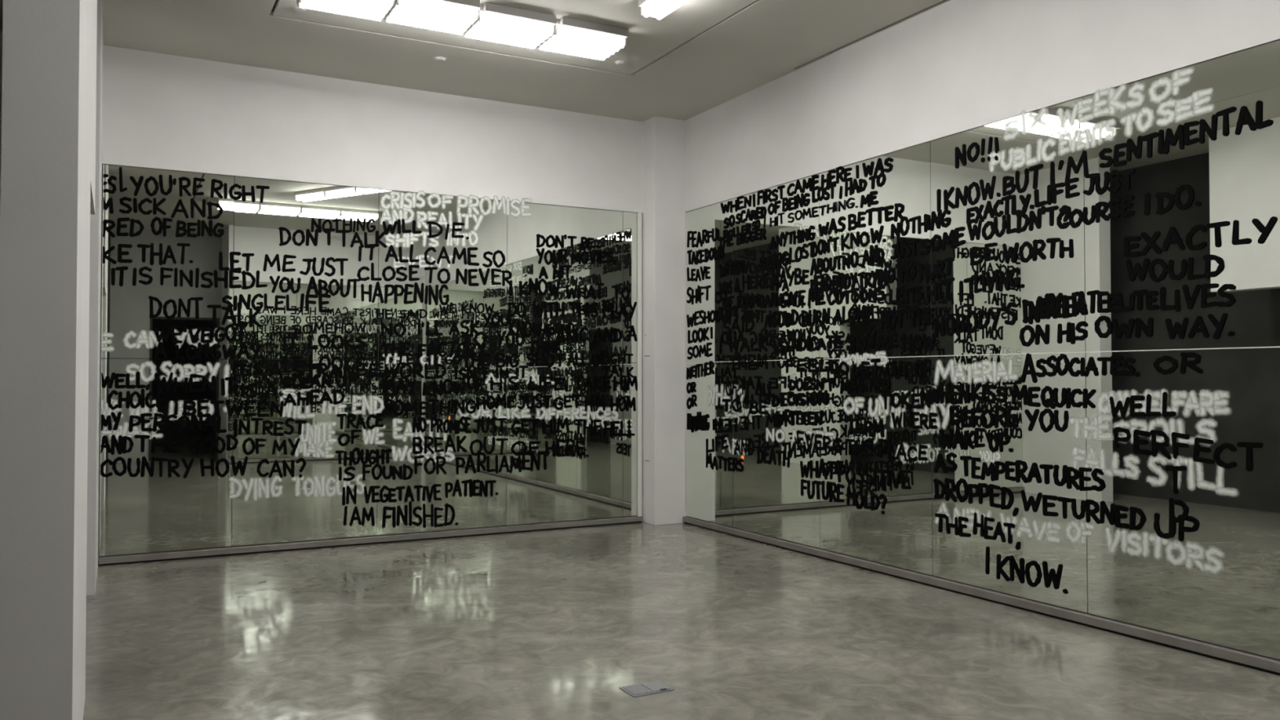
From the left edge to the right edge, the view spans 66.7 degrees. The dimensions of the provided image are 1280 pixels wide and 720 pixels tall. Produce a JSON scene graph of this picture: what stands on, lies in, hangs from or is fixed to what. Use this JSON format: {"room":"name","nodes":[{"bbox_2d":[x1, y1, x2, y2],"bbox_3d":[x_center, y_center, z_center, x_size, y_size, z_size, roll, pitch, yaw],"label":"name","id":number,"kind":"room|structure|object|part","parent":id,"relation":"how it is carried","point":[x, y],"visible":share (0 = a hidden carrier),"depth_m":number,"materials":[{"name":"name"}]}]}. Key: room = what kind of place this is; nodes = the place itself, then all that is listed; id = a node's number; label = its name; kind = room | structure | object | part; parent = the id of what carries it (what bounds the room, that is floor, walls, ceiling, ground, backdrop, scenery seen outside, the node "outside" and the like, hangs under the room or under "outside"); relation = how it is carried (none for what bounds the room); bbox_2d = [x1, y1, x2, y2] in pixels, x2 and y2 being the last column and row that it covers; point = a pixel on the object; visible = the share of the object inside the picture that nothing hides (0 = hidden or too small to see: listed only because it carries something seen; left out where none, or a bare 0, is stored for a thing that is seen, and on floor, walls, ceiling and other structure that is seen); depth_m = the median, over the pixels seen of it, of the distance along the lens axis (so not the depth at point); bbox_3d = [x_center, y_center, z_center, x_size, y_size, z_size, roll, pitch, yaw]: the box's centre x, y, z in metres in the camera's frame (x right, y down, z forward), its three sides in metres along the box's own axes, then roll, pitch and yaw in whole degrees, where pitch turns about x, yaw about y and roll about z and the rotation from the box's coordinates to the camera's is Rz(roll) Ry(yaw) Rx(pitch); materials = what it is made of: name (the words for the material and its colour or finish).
{"room":"museum","nodes":[
{"label":"museum","id":0,"kind":"room"},
{"bbox_2d":[0,0,103,719],"bbox_3d":[-3.117,-0.467,5.356,0.200,4.000,5.430,1,-1,-28],"label":"wall","id":1,"kind":"structure","parent":0,"point":[52,81],"depth_m":2.97,"materials":[{"name":"white paint"}]},
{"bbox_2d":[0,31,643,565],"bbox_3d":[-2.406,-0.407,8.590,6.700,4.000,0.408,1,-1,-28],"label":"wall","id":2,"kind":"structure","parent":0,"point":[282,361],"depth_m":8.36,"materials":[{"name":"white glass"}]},
{"bbox_3d":[-3.723,0.749,7.670,0.935,1.511,0.006,1,-1,-28],"label":"mirror panel","id":3,"kind":"part","parent":2,"relation":"part of","materials":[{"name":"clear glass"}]},
{"bbox_3d":[-3.723,-0.756,7.698,0.935,1.491,0.006,1,-1,-28],"label":"mirror panel","id":4,"kind":"part","parent":2,"relation":"part of","materials":[{"name":"clear glass"}]},
{"bbox_3d":[-2.794,0.758,8.170,1.166,1.511,0.006,1,-1,-28],"label":"mirror panel","id":5,"kind":"part","parent":2,"relation":"part of","materials":[{"name":"clear glass"}]},
{"bbox_3d":[-2.794,-0.747,8.197,1.166,1.491,0.007,1,-1,-28],"label":"mirror panel","id":6,"kind":"part","parent":2,"relation":"part of","materials":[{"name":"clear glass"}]},
{"bbox_3d":[-2.058,1.553,8.535,4.705,0.046,0.047,1,-1,-28],"label":"rail","id":7,"kind":"part","parent":2,"relation":"part of","materials":[{"name":"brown metal"}]},
{"bbox_3d":[-1.758,0.768,8.728,1.180,1.511,0.007,1,-1,-28],"label":"mirror panel","id":8,"kind":"part","parent":2,"relation":"part of","materials":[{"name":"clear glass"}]},
{"bbox_3d":[-1.758,-0.737,8.755,1.180,1.491,0.007,1,-1,-28],"label":"mirror panel","id":9,"kind":"part","parent":2,"relation":"part of","materials":[{"name":"clear glass"}]},
{"bbox_3d":[-0.704,0.779,9.295,1.206,1.511,0.006,1,-1,-28],"label":"mirror panel","id":10,"kind":"part","parent":2,"relation":"part of","materials":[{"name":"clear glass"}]},
{"bbox_3d":[-0.704,-0.726,9.323,1.206,1.491,0.007,1,-1,-28],"label":"mirror panel","id":11,"kind":"part","parent":2,"relation":"part of","materials":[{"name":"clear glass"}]},
{"bbox_3d":[-0.102,-0.720,9.647,0.153,1.491,0.006,1,-1,-28],"label":"mirror panel","id":12,"kind":"part","parent":2,"relation":"part of","materials":[{"name":"clear glass"}]},
{"bbox_3d":[-0.102,0.785,9.619,0.153,1.511,0.006,1,-1,-28],"label":"mirror panel","id":13,"kind":"part","parent":2,"relation":"part of","materials":[{"name":"clear glass"}]},
{"bbox_3d":[-0.006,0.042,9.680,0.046,3.017,0.026,1,-1,-28],"label":"trim","id":14,"kind":"part","parent":2,"relation":"part of","materials":[{"name":"white paint"}]},
{"bbox_2d":[0,0,950,121],"bbox_3d":[1.077,-2.627,2.162,6.700,0.200,15.100,1,-1,-28],"label":"ceiling","id":15,"kind":"structure","parent":0,"point":[702,55],"depth_m":7.50,"materials":[{"name":"paint"}]},
{"bbox_2d":[271,0,277,12],"bbox_3d":[0.012,-2.518,5.051,2.899,0.030,5.744,1,-1,-28],"label":"trim","id":16,"kind":"structure","parent":15,"relation":"attached to","point":[276,1],"depth_m":6.79,"materials":[{"name":"grey metal"}]},
{"bbox_2d":[292,5,307,12],"bbox_3d":[-2.358,-2.434,6.747,0.100,0.016,0.100,1,-1,-28],"label":"sprinkler cover","id":17,"kind":"object","parent":15,"relation":"attached to","point":[296,8],"visible":0.86,"depth_m":6.73,"materials":[{"name":"grey ceramic"}]},
{"bbox_2d":[296,0,395,21],"bbox_3d":[-1.928,-2.392,6.397,0.565,0.113,0.455,1,-1,-28],"label":"ceiling light","id":18,"kind":"object","parent":15,"relation":"attached to","point":[375,10],"visible":1,"depth_m":6.45,"materials":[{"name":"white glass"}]},
{"bbox_2d":[383,0,479,34],"bbox_3d":[-1.420,-2.387,6.661,0.565,0.113,0.455,1,-1,-28],"label":"ceiling light","id":19,"kind":"object","parent":15,"relation":"attached to","point":[453,16],"visible":0.95,"depth_m":6.62,"materials":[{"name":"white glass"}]},
{"bbox_2d":[433,56,446,62],"bbox_3d":[-1.607,-2.414,7.817,0.100,0.016,0.100,1,-1,-28],"label":"sprinkler cover","id":20,"kind":"object","parent":15,"relation":"attached to","point":[438,59],"visible":1,"depth_m":7.80,"materials":[{"name":"white plastic"}]},
{"bbox_2d":[462,2,555,48],"bbox_3d":[-0.932,-2.381,6.960,0.565,0.113,0.455,1,-1,-28],"label":"ceiling light","id":21,"kind":"object","parent":15,"relation":"attached to","point":[496,23],"visible":0.95,"depth_m":6.87,"materials":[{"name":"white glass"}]},
{"bbox_2d":[537,16,628,60],"bbox_3d":[-0.424,-2.376,7.225,0.565,0.113,0.455,1,-1,-28],"label":"ceiling light","id":22,"kind":"object","parent":15,"relation":"attached to","point":[574,37],"visible":0.9,"depth_m":7.14,"materials":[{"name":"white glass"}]},
{"bbox_2d":[614,60,626,66],"bbox_3d":[-0.157,-2.412,7.916,0.100,0.016,0.100,1,-1,-28],"label":"sprinkler cover","id":23,"kind":"object","parent":15,"relation":"attached to","point":[620,63],"visible":1,"depth_m":7.89,"materials":[{"name":"white plastic"}]},
{"bbox_2d":[638,0,688,19],"bbox_3d":[0.210,-2.391,6.405,0.200,0.113,0.565,1,-1,-28],"label":"ceiling light","id":24,"kind":"object","parent":15,"relation":"attached to","point":[658,9],"visible":1,"depth_m":6.54,"materials":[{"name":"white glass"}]},
{"bbox_2d":[642,115,687,525],"bbox_3d":[0.243,-0.387,9.695,0.367,4.000,0.266,1,-1,-28],"label":"column","id":25,"kind":"structure","parent":0,"point":[664,215],"depth_m":9.58,"materials":[{"name":"white paint"}]},
{"bbox_2d":[83,521,1279,719],"bbox_3d":[1.077,1.573,2.084,6.700,0.200,15.100,1,-1,-28],"label":"floor","id":26,"kind":"structure","parent":0,"point":[548,624],"depth_m":5.33,"materials":[{"name":"concrete"}]},
{"bbox_2d":[619,680,674,697],"bbox_3d":[0.031,1.512,4.481,0.210,0.010,0.150,1,-1,-28],"label":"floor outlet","id":27,"kind":"object","parent":26,"relation":"on","point":[656,686],"visible":1,"depth_m":4.47,"materials":[{"name":"metal"}]},
{"bbox_3d":[-0.011,1.510,4.459,0.090,0.003,0.126,1,-1,-28],"label":"lid","id":28,"kind":"part","parent":27,"relation":"part of","materials":[{"name":"metal"}]},
{"bbox_3d":[0.073,1.511,4.504,0.090,0.003,0.126,1,-1,-28],"label":"lid","id":29,"kind":"part","parent":27,"relation":"part of","materials":[{"name":"metal"}]},
{"bbox_2d":[682,0,1279,675],"bbox_3d":[3.948,-0.502,3.474,0.364,4.000,14.756,1,-1,-28],"label":"wall","id":30,"kind":"structure","parent":0,"point":[1035,355],"depth_m":6.11,"materials":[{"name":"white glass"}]},
{"bbox_3d":[0.654,-0.727,9.290,0.007,1.491,0.834,1,-1,-28],"label":"mirror panel","id":31,"kind":"part","parent":30,"relation":"part of","materials":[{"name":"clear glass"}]},
{"bbox_3d":[0.654,0.778,9.262,0.007,1.511,0.834,1,-1,-28],"label":"mirror panel","id":32,"kind":"part","parent":30,"relation":"part of","materials":[{"name":"clear glass"}]},
{"bbox_3d":[1.148,-0.744,8.372,0.006,1.491,1.242,1,-1,-28],"label":"mirror panel","id":33,"kind":"part","parent":30,"relation":"part of","materials":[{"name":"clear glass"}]},
{"bbox_3d":[1.148,0.761,8.345,0.007,1.511,1.242,1,-1,-28],"label":"mirror panel","id":34,"kind":"part","parent":30,"relation":"part of","materials":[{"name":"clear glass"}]},
{"bbox_3d":[1.732,-0.764,7.288,0.006,1.491,1.214,1,-1,-28],"label":"mirror panel","id":35,"kind":"part","parent":30,"relation":"part of","materials":[{"name":"clear glass"}]},
{"bbox_3d":[1.732,0.741,7.260,0.007,1.511,1.214,1,-1,-28],"label":"mirror panel","id":36,"kind":"part","parent":30,"relation":"part of","materials":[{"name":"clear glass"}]},
{"bbox_3d":[2.523,1.501,5.747,0.047,0.048,8.775,1,-1,-28],"label":"rail","id":37,"kind":"part","parent":30,"relation":"part of","materials":[{"name":"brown metal"}]},
{"bbox_3d":[2.309,-0.784,6.216,0.007,1.491,1.212,1,-1,-28],"label":"mirror panel","id":38,"kind":"part","parent":30,"relation":"part of","materials":[{"name":"clear glass"}]},
{"bbox_3d":[2.309,0.721,6.189,0.006,1.511,1.212,1,-1,-28],"label":"mirror panel","id":39,"kind":"part","parent":30,"relation":"part of","materials":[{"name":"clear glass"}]},
{"bbox_3d":[2.886,-0.803,5.146,0.006,1.491,1.213,1,-1,-28],"label":"mirror panel","id":40,"kind":"part","parent":30,"relation":"part of","materials":[{"name":"clear glass"}]},
{"bbox_3d":[2.886,0.701,5.118,0.006,1.511,1.213,1,-1,-28],"label":"mirror panel","id":41,"kind":"part","parent":30,"relation":"part of","materials":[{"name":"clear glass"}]}
]}

